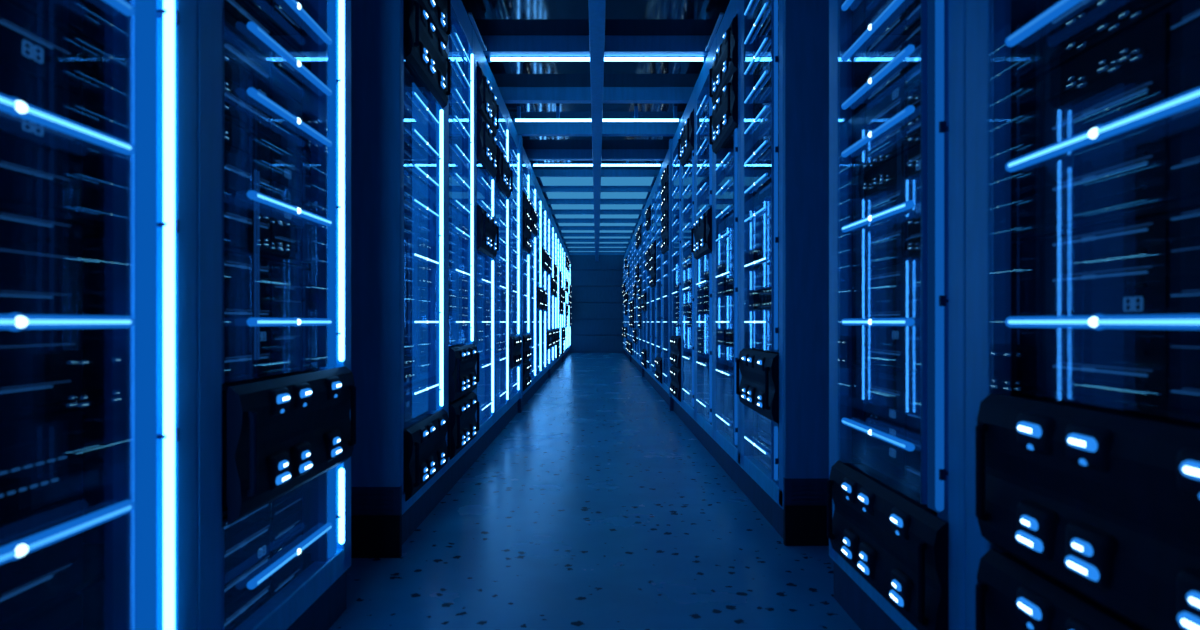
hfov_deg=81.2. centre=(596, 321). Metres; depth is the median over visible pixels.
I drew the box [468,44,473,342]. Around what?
light
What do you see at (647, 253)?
module
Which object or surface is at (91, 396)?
shelf
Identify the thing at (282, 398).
indicator light
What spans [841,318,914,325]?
light
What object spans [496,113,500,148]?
light
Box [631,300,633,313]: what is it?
module
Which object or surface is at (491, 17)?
ceiling
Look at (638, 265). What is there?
module
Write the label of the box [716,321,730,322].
light
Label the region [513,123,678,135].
trim
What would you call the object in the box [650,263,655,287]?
module
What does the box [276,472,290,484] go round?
indicator light
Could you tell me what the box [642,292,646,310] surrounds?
module
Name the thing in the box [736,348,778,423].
module
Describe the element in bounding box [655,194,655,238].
light
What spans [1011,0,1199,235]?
server
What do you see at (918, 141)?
shelf
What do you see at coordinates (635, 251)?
rack
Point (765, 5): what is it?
light
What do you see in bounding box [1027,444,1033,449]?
indicator light
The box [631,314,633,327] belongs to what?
module
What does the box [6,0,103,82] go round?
shelf
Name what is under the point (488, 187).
light
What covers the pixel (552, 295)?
light
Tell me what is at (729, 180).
light
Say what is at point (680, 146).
light
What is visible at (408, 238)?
light
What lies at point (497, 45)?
trim
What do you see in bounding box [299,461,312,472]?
indicator light
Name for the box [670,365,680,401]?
module
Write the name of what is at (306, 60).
light
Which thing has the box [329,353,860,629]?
floor
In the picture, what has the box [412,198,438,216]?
light
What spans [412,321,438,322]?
light
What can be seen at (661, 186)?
light
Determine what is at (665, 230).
module
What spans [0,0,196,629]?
rack
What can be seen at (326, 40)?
light
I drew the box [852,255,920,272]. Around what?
shelf
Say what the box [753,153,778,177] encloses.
shelf
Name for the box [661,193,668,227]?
module
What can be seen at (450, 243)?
server
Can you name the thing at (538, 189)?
rack
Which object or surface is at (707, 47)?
bracket
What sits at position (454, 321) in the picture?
light
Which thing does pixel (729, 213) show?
server
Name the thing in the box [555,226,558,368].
rack
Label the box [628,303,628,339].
light
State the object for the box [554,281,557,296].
module
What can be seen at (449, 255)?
light
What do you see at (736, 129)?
light
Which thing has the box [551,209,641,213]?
trim
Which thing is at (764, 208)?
light
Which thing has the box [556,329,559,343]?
module
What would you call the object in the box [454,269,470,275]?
light
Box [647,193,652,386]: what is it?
rack
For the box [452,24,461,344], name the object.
light
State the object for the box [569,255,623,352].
wall
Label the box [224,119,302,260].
server
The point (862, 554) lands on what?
indicator light
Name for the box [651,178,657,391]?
rack
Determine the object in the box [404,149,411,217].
server
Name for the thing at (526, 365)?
module
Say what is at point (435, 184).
light
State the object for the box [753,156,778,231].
server
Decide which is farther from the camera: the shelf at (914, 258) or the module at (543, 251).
the module at (543, 251)
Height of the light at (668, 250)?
1.606 m
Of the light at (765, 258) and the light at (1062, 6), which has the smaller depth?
the light at (1062, 6)
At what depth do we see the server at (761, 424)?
3.82 m
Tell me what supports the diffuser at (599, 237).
attached to the ceiling light panel at (599, 237)
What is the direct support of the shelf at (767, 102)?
attached to the rack at (762, 487)
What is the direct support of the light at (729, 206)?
attached to the rack at (728, 450)
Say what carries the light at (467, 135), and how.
attached to the rack at (462, 30)
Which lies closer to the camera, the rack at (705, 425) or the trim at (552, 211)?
the rack at (705, 425)
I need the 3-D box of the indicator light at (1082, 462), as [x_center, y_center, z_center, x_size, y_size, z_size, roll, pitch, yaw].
[0.800,0.230,1.150,0.012,0.012,0.016,0,0,0]
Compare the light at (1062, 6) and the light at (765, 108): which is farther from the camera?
the light at (765, 108)
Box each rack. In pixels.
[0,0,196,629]
[197,0,350,629]
[401,0,444,544]
[442,0,473,498]
[472,31,493,464]
[492,78,508,441]
[507,111,518,423]
[522,148,528,406]
[528,161,535,399]
[534,178,540,393]
[540,190,545,386]
[544,199,549,381]
[551,214,553,373]
[552,219,555,372]
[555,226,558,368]
[558,230,560,365]
[560,238,562,363]
[564,245,564,353]
[564,247,566,358]
[566,250,567,356]
[567,254,568,355]
[568,257,570,354]
[623,258,624,353]
[624,253,625,354]
[625,251,627,357]
[627,246,628,358]
[630,239,632,362]
[632,231,634,365]
[634,227,637,368]
[637,219,640,372]
[639,214,641,373]
[643,202,647,380]
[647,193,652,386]
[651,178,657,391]
[656,163,663,398]
[663,149,668,404]
[672,117,683,422]
[682,86,696,437]
[695,40,715,459]
[714,0,742,491]
[741,0,783,537]
[829,0,965,629]
[966,0,1199,629]
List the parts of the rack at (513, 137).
glass door, glass door, rail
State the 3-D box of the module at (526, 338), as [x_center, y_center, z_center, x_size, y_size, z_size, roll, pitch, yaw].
[-0.980,0.310,8.353,0.350,0.320,0.750,0,0,0]
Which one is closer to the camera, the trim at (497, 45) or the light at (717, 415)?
the light at (717, 415)
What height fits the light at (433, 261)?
0.012 m
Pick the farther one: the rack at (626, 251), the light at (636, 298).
the rack at (626, 251)
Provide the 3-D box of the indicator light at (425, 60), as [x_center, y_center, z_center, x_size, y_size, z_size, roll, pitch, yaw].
[-0.815,-1.246,3.310,0.026,0.025,0.077,0,0,0]
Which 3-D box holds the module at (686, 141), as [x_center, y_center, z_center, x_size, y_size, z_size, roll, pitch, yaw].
[0.963,-1.670,6.427,0.355,0.320,0.750,0,0,0]
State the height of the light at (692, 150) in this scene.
2.266 m
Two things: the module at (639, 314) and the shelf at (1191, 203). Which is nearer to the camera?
the shelf at (1191, 203)
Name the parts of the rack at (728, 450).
glass door, panel, rail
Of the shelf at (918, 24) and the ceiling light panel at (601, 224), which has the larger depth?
the ceiling light panel at (601, 224)
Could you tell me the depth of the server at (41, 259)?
1.16 m
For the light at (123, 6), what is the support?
attached to the rack at (138, 131)
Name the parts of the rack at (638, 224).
glass door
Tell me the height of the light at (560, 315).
0.946 m
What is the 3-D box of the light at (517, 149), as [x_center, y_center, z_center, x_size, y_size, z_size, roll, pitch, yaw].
[-0.866,-0.862,7.562,0.050,2.007,0.101,0,0,0]
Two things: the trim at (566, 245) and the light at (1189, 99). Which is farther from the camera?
the trim at (566, 245)
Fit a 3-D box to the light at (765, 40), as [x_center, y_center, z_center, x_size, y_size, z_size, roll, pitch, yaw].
[0.826,-1.380,3.650,0.017,0.012,0.502,0,0,0]
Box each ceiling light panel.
[539,177,592,186]
[545,192,593,198]
[550,204,593,209]
[554,214,593,218]
[557,223,593,226]
[560,230,594,232]
[563,237,594,238]
[565,242,594,243]
[599,230,633,232]
[599,237,630,238]
[599,242,628,243]
[600,192,648,198]
[600,204,643,209]
[600,214,639,218]
[600,223,636,226]
[601,177,654,186]
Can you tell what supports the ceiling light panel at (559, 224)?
attached to the ceiling
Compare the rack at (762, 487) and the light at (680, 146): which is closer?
the rack at (762, 487)
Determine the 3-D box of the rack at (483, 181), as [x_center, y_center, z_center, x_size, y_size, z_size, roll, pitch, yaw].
[-1.143,-0.520,5.350,0.624,3.040,0.940,0,0,0]
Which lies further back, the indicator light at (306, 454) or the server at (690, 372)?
the server at (690, 372)
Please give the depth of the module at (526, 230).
8.19 m
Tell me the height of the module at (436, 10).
0.320 m
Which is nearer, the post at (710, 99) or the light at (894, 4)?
the light at (894, 4)
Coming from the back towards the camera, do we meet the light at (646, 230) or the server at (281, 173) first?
the light at (646, 230)
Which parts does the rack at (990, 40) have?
frame, glass door, panel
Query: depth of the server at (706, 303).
5.80 m
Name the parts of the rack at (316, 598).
glass door, glass door, rail, panel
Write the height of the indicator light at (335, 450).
0.025 m
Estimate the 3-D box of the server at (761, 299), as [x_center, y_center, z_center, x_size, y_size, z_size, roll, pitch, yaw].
[1.103,-0.017,3.732,0.406,0.314,0.665,0,0,0]
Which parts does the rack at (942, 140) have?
panel, glass door, rail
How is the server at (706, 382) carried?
on the rack at (705, 425)
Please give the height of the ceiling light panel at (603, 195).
0.022 m
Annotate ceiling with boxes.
[462,0,729,251]
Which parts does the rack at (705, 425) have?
glass door, glass door, rail, panel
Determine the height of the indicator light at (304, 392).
0.025 m
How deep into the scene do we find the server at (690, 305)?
6.75 m
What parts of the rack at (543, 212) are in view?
glass door, glass door, glass door, frame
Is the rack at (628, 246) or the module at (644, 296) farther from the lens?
the rack at (628, 246)
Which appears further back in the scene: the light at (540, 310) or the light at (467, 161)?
the light at (540, 310)
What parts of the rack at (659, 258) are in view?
glass door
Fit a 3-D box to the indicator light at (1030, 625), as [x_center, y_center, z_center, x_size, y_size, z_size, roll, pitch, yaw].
[0.800,0.560,1.290,0.012,0.012,0.016,0,0,0]
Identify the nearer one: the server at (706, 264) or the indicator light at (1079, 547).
the indicator light at (1079, 547)
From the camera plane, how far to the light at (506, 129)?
6.64 m
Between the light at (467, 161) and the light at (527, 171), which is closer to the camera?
the light at (467, 161)
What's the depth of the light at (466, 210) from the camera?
4.39 m
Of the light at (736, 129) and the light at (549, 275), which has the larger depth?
the light at (549, 275)
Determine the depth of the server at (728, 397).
4.79 m
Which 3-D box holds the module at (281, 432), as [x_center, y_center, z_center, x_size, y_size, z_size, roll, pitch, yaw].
[-0.978,0.310,1.993,0.355,0.320,0.750,0,0,0]
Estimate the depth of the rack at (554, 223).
14.08 m
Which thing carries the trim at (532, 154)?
attached to the ceiling
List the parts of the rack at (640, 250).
glass door, glass door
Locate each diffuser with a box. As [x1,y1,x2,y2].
[564,237,594,237]
[599,237,629,237]
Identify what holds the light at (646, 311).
attached to the rack at (645, 207)
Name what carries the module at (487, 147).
in the rack at (483, 181)
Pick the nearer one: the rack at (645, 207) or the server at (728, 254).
the server at (728, 254)
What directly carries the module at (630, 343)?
in the rack at (631, 239)
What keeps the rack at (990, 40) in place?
on the floor
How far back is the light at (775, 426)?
3.26 m
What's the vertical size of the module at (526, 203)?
0.320 m
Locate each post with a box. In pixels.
[518,135,522,412]
[548,207,550,377]
[562,239,563,361]
[629,240,630,361]
[642,208,643,376]
[669,139,672,410]
[927,0,948,512]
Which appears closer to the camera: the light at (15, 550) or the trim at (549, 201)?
the light at (15, 550)
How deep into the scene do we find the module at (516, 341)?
7.04 m
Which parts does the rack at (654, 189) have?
glass door, glass door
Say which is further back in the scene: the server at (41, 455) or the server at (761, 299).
the server at (761, 299)
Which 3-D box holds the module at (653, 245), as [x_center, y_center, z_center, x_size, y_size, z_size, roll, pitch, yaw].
[0.965,-1.010,10.317,0.350,0.320,0.750,0,0,0]
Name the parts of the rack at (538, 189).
glass door, glass door, frame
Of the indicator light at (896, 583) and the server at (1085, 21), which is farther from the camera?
the indicator light at (896, 583)
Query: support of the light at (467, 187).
attached to the rack at (462, 30)
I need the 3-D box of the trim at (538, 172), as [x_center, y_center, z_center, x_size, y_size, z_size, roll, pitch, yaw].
[0.000,-2.149,10.110,4.100,0.102,0.040,0,0,0]
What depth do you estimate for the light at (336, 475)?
2.32 m
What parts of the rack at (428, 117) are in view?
rail, glass door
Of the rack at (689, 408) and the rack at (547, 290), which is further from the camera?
the rack at (547, 290)
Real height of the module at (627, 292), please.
0.320 m
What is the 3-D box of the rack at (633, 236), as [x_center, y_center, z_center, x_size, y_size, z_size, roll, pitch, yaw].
[1.128,-0.520,16.110,0.624,3.040,0.940,0,0,0]
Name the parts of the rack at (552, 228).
glass door, glass door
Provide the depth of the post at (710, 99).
5.14 m
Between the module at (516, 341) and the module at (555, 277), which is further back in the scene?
the module at (555, 277)
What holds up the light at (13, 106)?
attached to the rack at (138, 131)
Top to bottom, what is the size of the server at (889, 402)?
0.314 m
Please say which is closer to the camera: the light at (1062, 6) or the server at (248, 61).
the light at (1062, 6)
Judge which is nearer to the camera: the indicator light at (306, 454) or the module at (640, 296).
the indicator light at (306, 454)
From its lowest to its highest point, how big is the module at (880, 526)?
0.320 m
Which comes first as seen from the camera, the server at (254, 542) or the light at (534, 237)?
the server at (254, 542)
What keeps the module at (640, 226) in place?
in the rack at (640, 250)
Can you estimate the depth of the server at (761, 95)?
3.81 m
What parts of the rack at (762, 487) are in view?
panel, glass door, glass door, rail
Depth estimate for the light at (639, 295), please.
13.86 m
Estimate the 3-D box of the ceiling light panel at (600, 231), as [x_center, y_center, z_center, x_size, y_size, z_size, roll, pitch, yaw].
[0.460,-2.189,16.600,0.840,0.022,1.116,0,0,0]
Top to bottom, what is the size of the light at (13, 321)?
0.027 m
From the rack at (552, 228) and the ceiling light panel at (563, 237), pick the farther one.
the ceiling light panel at (563, 237)
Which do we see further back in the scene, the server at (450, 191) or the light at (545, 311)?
the light at (545, 311)
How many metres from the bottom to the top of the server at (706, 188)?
0.314 m
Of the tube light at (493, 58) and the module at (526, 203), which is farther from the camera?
the module at (526, 203)
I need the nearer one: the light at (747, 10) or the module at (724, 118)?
the light at (747, 10)
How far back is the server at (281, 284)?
1.93 m
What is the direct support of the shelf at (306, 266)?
attached to the rack at (316, 598)
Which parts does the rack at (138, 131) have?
panel, glass door, frame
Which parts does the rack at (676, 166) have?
glass door, rail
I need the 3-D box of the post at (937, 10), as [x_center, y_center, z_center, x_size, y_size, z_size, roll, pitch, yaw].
[0.851,-0.697,1.738,0.050,2.337,0.101,0,0,0]
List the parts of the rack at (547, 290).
frame, glass door, glass door, glass door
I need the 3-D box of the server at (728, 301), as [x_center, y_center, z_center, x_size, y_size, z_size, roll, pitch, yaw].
[1.103,-0.017,4.673,0.406,0.314,0.665,0,0,0]
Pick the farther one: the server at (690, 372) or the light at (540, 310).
the light at (540, 310)
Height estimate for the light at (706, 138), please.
0.012 m
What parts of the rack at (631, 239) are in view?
glass door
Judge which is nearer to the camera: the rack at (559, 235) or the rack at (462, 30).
the rack at (462, 30)
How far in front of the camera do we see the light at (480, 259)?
5.45 m
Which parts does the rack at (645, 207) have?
glass door, glass door, frame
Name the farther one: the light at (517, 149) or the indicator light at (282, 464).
the light at (517, 149)
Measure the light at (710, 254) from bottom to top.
1.276 m
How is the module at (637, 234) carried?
in the rack at (638, 224)
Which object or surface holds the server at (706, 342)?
on the rack at (705, 425)
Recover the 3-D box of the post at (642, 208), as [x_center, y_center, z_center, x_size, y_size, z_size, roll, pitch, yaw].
[1.079,-0.530,12.755,0.522,3.060,0.118,0,0,0]
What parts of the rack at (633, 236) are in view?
glass door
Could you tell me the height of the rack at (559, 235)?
3.040 m
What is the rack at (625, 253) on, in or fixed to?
on the floor
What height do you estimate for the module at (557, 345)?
0.320 m
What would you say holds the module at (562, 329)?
in the rack at (561, 238)
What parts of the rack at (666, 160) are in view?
rail, glass door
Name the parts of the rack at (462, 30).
rail, glass door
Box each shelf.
[0,200,103,237]
[0,388,103,419]
[0,544,103,629]
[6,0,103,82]
[224,113,310,175]
[224,246,310,270]
[224,363,310,382]
[753,21,778,64]
[753,87,778,119]
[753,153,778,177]
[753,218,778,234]
[753,284,778,290]
[753,346,778,351]
[852,20,920,87]
[852,137,920,180]
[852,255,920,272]
[852,361,920,375]
[1011,0,1178,92]
[1011,197,1199,242]
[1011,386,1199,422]
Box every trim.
[477,35,713,55]
[498,87,693,102]
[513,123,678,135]
[524,149,667,160]
[533,169,659,176]
[539,185,653,191]
[545,198,647,203]
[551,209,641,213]
[553,218,639,222]
[557,226,636,229]
[559,232,633,236]
[562,238,631,241]
[564,243,628,246]
[566,248,626,250]
[568,252,625,254]
[588,0,605,260]
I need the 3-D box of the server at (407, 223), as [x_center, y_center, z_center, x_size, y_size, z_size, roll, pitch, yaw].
[-1.118,-0.347,3.368,0.406,0.314,0.665,0,0,0]
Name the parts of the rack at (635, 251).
glass door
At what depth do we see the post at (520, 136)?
7.72 m
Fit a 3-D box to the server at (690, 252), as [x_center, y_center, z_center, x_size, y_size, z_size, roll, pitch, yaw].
[1.103,-0.677,6.553,0.406,0.314,0.665,0,0,0]
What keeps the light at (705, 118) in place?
attached to the rack at (705, 425)
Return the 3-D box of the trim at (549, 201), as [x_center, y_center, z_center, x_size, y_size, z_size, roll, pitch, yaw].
[0.000,-2.149,12.470,4.100,0.102,0.040,0,0,0]
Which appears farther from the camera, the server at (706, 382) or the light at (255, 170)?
the server at (706, 382)
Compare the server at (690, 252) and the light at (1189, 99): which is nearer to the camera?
the light at (1189, 99)
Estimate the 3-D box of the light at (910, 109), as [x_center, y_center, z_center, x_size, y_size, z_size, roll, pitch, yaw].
[0.826,-0.560,2.090,0.023,0.021,0.512,0,0,0]
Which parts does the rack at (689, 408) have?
glass door, rail, panel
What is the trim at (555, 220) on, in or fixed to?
attached to the ceiling
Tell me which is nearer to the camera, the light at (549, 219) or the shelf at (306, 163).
the shelf at (306, 163)
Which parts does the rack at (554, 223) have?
glass door, glass door, frame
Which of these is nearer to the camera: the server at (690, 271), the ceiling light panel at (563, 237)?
the server at (690, 271)
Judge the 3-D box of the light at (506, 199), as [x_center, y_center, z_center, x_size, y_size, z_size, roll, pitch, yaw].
[-0.866,-0.208,6.622,0.050,1.936,0.101,0,0,0]
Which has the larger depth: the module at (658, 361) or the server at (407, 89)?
the module at (658, 361)
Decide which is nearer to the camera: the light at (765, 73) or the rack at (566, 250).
the light at (765, 73)
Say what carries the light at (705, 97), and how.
attached to the rack at (705, 425)
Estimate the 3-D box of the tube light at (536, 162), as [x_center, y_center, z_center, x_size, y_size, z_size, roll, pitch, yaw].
[0.000,-2.120,9.200,1.714,0.160,0.040,0,0,0]
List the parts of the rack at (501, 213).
rail, glass door, glass door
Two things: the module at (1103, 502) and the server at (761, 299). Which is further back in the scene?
the server at (761, 299)
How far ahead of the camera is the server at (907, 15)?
2.26 m
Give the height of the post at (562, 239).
3.060 m
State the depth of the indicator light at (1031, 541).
1.28 m
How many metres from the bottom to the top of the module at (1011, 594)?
0.320 m
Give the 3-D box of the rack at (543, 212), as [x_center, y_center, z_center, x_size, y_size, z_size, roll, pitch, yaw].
[-1.143,-0.520,11.150,0.624,3.040,0.940,0,0,0]
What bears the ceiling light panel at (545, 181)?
attached to the ceiling
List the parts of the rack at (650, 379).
glass door, glass door, frame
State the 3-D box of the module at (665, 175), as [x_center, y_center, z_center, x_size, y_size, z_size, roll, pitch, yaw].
[0.965,-1.670,8.437,0.350,0.320,0.750,0,0,0]
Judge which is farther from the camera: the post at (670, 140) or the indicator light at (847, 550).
the post at (670, 140)
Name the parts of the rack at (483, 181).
rail, glass door, glass door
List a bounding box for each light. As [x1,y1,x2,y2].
[0,94,134,154]
[0,313,134,330]
[0,500,134,564]
[103,0,134,15]
[134,0,178,629]
[240,0,310,79]
[247,22,332,95]
[247,87,332,146]
[247,190,332,225]
[247,317,331,326]
[247,523,332,588]
[252,166,259,363]
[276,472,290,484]
[277,393,290,403]
[278,460,288,469]
[284,0,331,44]
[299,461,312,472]
[300,388,311,397]
[302,450,310,458]
[328,0,345,365]
[328,467,345,557]
[331,446,341,456]
[332,381,341,389]
[333,437,340,444]
[407,236,409,344]
[412,83,427,417]
[412,91,438,123]
[412,128,438,155]
[412,163,438,186]
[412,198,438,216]
[412,253,438,263]
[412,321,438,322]
[412,383,438,394]
[423,54,428,62]
[436,103,443,409]
[449,255,450,339]
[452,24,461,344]
[454,32,470,64]
[454,59,470,88]
[454,88,470,113]
[454,115,470,137]
[454,144,470,163]
[454,172,470,189]
[454,199,470,213]
[454,227,470,237]
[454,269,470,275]
[454,321,470,322]
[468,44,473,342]
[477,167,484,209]
[477,254,484,420]
[480,177,491,190]
[487,56,706,62]
[490,176,493,216]
[490,258,493,415]
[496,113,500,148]
[496,190,500,406]
[505,128,508,161]
[505,197,508,402]
[513,106,680,122]
[517,149,518,334]
[517,366,518,391]
[527,171,528,196]
[527,254,528,332]
[532,161,661,166]
[534,189,535,209]
[534,237,535,375]
[540,201,540,286]
[540,310,540,370]
[545,211,545,248]
[545,311,545,366]
[549,219,549,254]
[549,275,549,328]
[552,225,553,277]
[552,295,553,328]
[558,239,558,327]
[560,315,560,353]
[562,248,562,286]
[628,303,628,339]
[636,298,636,327]
[639,295,639,359]
[646,230,646,291]
[646,311,646,349]
[650,276,650,368]
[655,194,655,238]
[655,287,655,370]
[661,186,661,357]
[668,250,668,384]
[679,146,680,335]
[692,150,693,408]
[696,95,706,114]
[696,116,706,134]
[696,138,706,154]
[696,160,706,174]
[696,182,706,194]
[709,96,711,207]
[709,252,711,424]
[716,152,730,170]
[716,179,730,194]
[716,205,730,218]
[716,231,730,241]
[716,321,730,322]
[716,414,730,425]
[734,128,737,447]
[744,0,753,15]
[744,2,767,44]
[744,37,767,74]
[744,70,767,103]
[744,105,767,133]
[744,140,767,164]
[744,173,767,193]
[744,206,767,221]
[744,257,767,266]
[744,321,767,322]
[744,436,767,454]
[773,0,778,351]
[773,421,778,482]
[841,0,853,10]
[841,0,903,61]
[841,44,914,108]
[841,105,914,156]
[841,200,914,231]
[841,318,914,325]
[841,418,914,450]
[841,546,851,558]
[842,482,850,492]
[843,537,849,545]
[857,561,868,574]
[858,493,868,504]
[859,551,866,561]
[889,590,903,606]
[890,514,902,527]
[892,579,900,590]
[1005,0,1081,46]
[1005,87,1199,171]
[1005,314,1199,329]
[1015,530,1042,552]
[1016,421,1041,437]
[1016,597,1041,619]
[1020,515,1037,530]
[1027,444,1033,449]
[1027,622,1033,629]
[1064,555,1099,580]
[1066,433,1097,451]
[1070,538,1092,556]
[1079,459,1086,465]
[1177,612,1199,629]
[1180,460,1199,479]
[1186,591,1199,609]
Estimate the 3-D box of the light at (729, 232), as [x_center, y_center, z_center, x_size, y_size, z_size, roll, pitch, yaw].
[0.826,-0.560,4.590,0.017,0.012,0.502,0,0,0]
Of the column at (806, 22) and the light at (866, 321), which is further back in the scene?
the column at (806, 22)
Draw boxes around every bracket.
[468,12,486,50]
[705,12,723,50]
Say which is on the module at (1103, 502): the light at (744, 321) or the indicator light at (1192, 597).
the indicator light at (1192, 597)
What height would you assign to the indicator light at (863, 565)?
0.025 m
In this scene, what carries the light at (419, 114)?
attached to the rack at (428, 117)
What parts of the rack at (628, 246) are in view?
glass door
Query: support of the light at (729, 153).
attached to the rack at (728, 450)
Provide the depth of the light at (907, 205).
2.02 m
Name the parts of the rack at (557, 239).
glass door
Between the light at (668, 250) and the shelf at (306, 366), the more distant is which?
the light at (668, 250)
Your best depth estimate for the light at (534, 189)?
9.62 m
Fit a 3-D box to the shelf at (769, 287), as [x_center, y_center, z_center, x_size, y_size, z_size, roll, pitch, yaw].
[1.155,-0.183,3.630,0.490,0.011,0.916,0,0,0]
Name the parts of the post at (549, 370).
post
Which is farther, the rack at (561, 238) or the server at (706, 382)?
the rack at (561, 238)
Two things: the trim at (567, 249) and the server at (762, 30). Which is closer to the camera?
the server at (762, 30)
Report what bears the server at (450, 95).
on the rack at (462, 30)
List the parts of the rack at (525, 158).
glass door, glass door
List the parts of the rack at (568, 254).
glass door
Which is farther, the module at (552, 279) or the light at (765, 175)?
the module at (552, 279)
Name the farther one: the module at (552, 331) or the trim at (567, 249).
the trim at (567, 249)
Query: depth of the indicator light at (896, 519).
1.85 m
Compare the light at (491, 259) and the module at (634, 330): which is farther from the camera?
the module at (634, 330)
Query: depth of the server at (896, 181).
2.18 m
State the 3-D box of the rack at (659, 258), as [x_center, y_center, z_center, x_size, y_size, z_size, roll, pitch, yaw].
[1.128,-0.520,9.400,0.624,3.040,0.940,0,0,0]
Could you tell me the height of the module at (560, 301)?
0.320 m
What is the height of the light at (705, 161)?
0.012 m
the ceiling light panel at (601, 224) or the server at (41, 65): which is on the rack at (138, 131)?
the server at (41, 65)
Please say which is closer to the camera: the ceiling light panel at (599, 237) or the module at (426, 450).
the module at (426, 450)
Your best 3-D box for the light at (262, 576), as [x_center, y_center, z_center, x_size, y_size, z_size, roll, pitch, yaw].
[-0.841,0.640,1.950,0.023,0.021,0.512,0,0,0]
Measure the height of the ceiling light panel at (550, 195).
0.022 m
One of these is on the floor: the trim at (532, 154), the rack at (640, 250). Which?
the rack at (640, 250)
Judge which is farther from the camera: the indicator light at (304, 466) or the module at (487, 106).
the module at (487, 106)
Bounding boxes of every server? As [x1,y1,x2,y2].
[0,0,82,215]
[0,210,82,411]
[0,409,82,623]
[24,0,82,31]
[222,485,302,629]
[224,0,302,155]
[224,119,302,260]
[224,252,302,377]
[247,0,302,50]
[404,80,411,151]
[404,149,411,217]
[404,217,411,283]
[404,286,411,350]
[404,352,411,419]
[449,33,451,84]
[449,87,451,136]
[449,136,451,187]
[449,189,451,239]
[449,242,451,291]
[449,295,451,343]
[689,167,691,201]
[689,201,691,234]
[689,236,691,268]
[689,270,691,302]
[689,304,691,335]
[689,338,691,370]
[689,371,691,402]
[704,98,708,140]
[704,139,708,182]
[704,179,708,212]
[704,260,708,299]
[704,301,708,338]
[704,340,708,378]
[704,379,708,417]
[724,147,733,202]
[724,197,733,248]
[724,247,733,294]
[724,296,733,342]
[724,344,733,391]
[724,390,733,439]
[753,0,778,56]
[753,23,778,117]
[753,90,778,174]
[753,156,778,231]
[753,222,778,288]
[753,287,778,349]
[753,410,778,478]
[852,0,920,83]
[852,25,920,175]
[852,143,920,268]
[852,260,920,371]
[852,366,920,488]
[1011,0,1160,85]
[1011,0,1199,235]
[1011,207,1199,413]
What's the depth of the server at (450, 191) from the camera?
4.41 m
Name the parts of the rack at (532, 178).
glass door, glass door, rail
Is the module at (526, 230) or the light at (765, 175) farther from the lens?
the module at (526, 230)
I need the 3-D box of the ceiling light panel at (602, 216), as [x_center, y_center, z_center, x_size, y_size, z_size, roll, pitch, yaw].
[0.460,-2.189,14.240,0.840,0.022,1.116,0,0,0]
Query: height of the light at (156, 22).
2.625 m
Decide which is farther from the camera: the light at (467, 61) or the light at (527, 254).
the light at (527, 254)
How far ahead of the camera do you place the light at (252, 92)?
1.89 m
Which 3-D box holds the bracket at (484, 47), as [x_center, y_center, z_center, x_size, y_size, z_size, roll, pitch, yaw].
[-0.845,-2.057,4.960,0.032,0.034,0.620,0,0,0]
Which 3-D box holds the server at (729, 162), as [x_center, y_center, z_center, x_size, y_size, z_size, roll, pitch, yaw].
[1.103,-1.007,4.673,0.406,0.314,0.665,0,0,0]
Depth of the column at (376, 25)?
2.96 m
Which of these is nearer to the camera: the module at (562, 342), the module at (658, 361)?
the module at (658, 361)
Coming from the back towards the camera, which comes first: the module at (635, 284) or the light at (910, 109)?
the module at (635, 284)
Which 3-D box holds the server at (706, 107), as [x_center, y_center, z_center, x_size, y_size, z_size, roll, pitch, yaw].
[1.103,-1.667,5.612,0.406,0.314,0.665,0,0,0]
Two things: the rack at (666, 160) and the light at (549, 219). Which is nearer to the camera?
the rack at (666, 160)
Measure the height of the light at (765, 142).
0.012 m
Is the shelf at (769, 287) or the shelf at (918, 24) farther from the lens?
the shelf at (769, 287)
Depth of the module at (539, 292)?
10.00 m
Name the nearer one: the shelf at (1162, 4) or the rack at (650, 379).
the shelf at (1162, 4)
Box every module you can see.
[222,366,355,524]
[404,0,450,107]
[404,409,450,501]
[417,0,450,46]
[449,344,478,402]
[449,392,478,459]
[477,66,498,136]
[477,112,498,177]
[477,204,498,258]
[496,147,512,197]
[510,336,521,369]
[523,191,530,226]
[523,220,530,253]
[523,334,530,362]
[523,360,530,390]
[530,205,537,235]
[536,286,542,308]
[541,247,546,269]
[542,289,546,309]
[546,253,550,273]
[546,330,550,349]
[551,277,554,294]
[551,330,554,346]
[553,263,557,280]
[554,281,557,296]
[554,329,557,344]
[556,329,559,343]
[556,344,559,359]
[559,270,561,285]
[559,285,561,299]
[559,299,561,313]
[561,328,563,341]
[561,341,563,354]
[626,291,628,302]
[629,341,631,354]
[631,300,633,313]
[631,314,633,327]
[633,282,636,297]
[633,329,636,343]
[635,232,639,248]
[636,263,639,280]
[638,223,641,243]
[638,277,641,294]
[638,295,641,311]
[638,312,641,328]
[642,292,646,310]
[642,349,646,368]
[645,204,650,230]
[645,248,650,270]
[650,240,655,265]
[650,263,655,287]
[655,357,661,383]
[661,164,668,200]
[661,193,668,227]
[661,221,668,253]
[670,336,680,368]
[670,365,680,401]
[678,110,693,165]
[691,207,711,259]
[709,15,737,104]
[709,70,737,153]
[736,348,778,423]
[827,461,947,629]
[975,393,1199,629]
[975,549,1142,629]
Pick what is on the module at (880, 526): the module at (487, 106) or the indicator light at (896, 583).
the indicator light at (896, 583)
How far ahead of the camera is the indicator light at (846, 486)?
2.22 m
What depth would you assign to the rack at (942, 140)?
1.81 m
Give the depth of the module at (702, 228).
5.36 m
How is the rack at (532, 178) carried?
on the floor

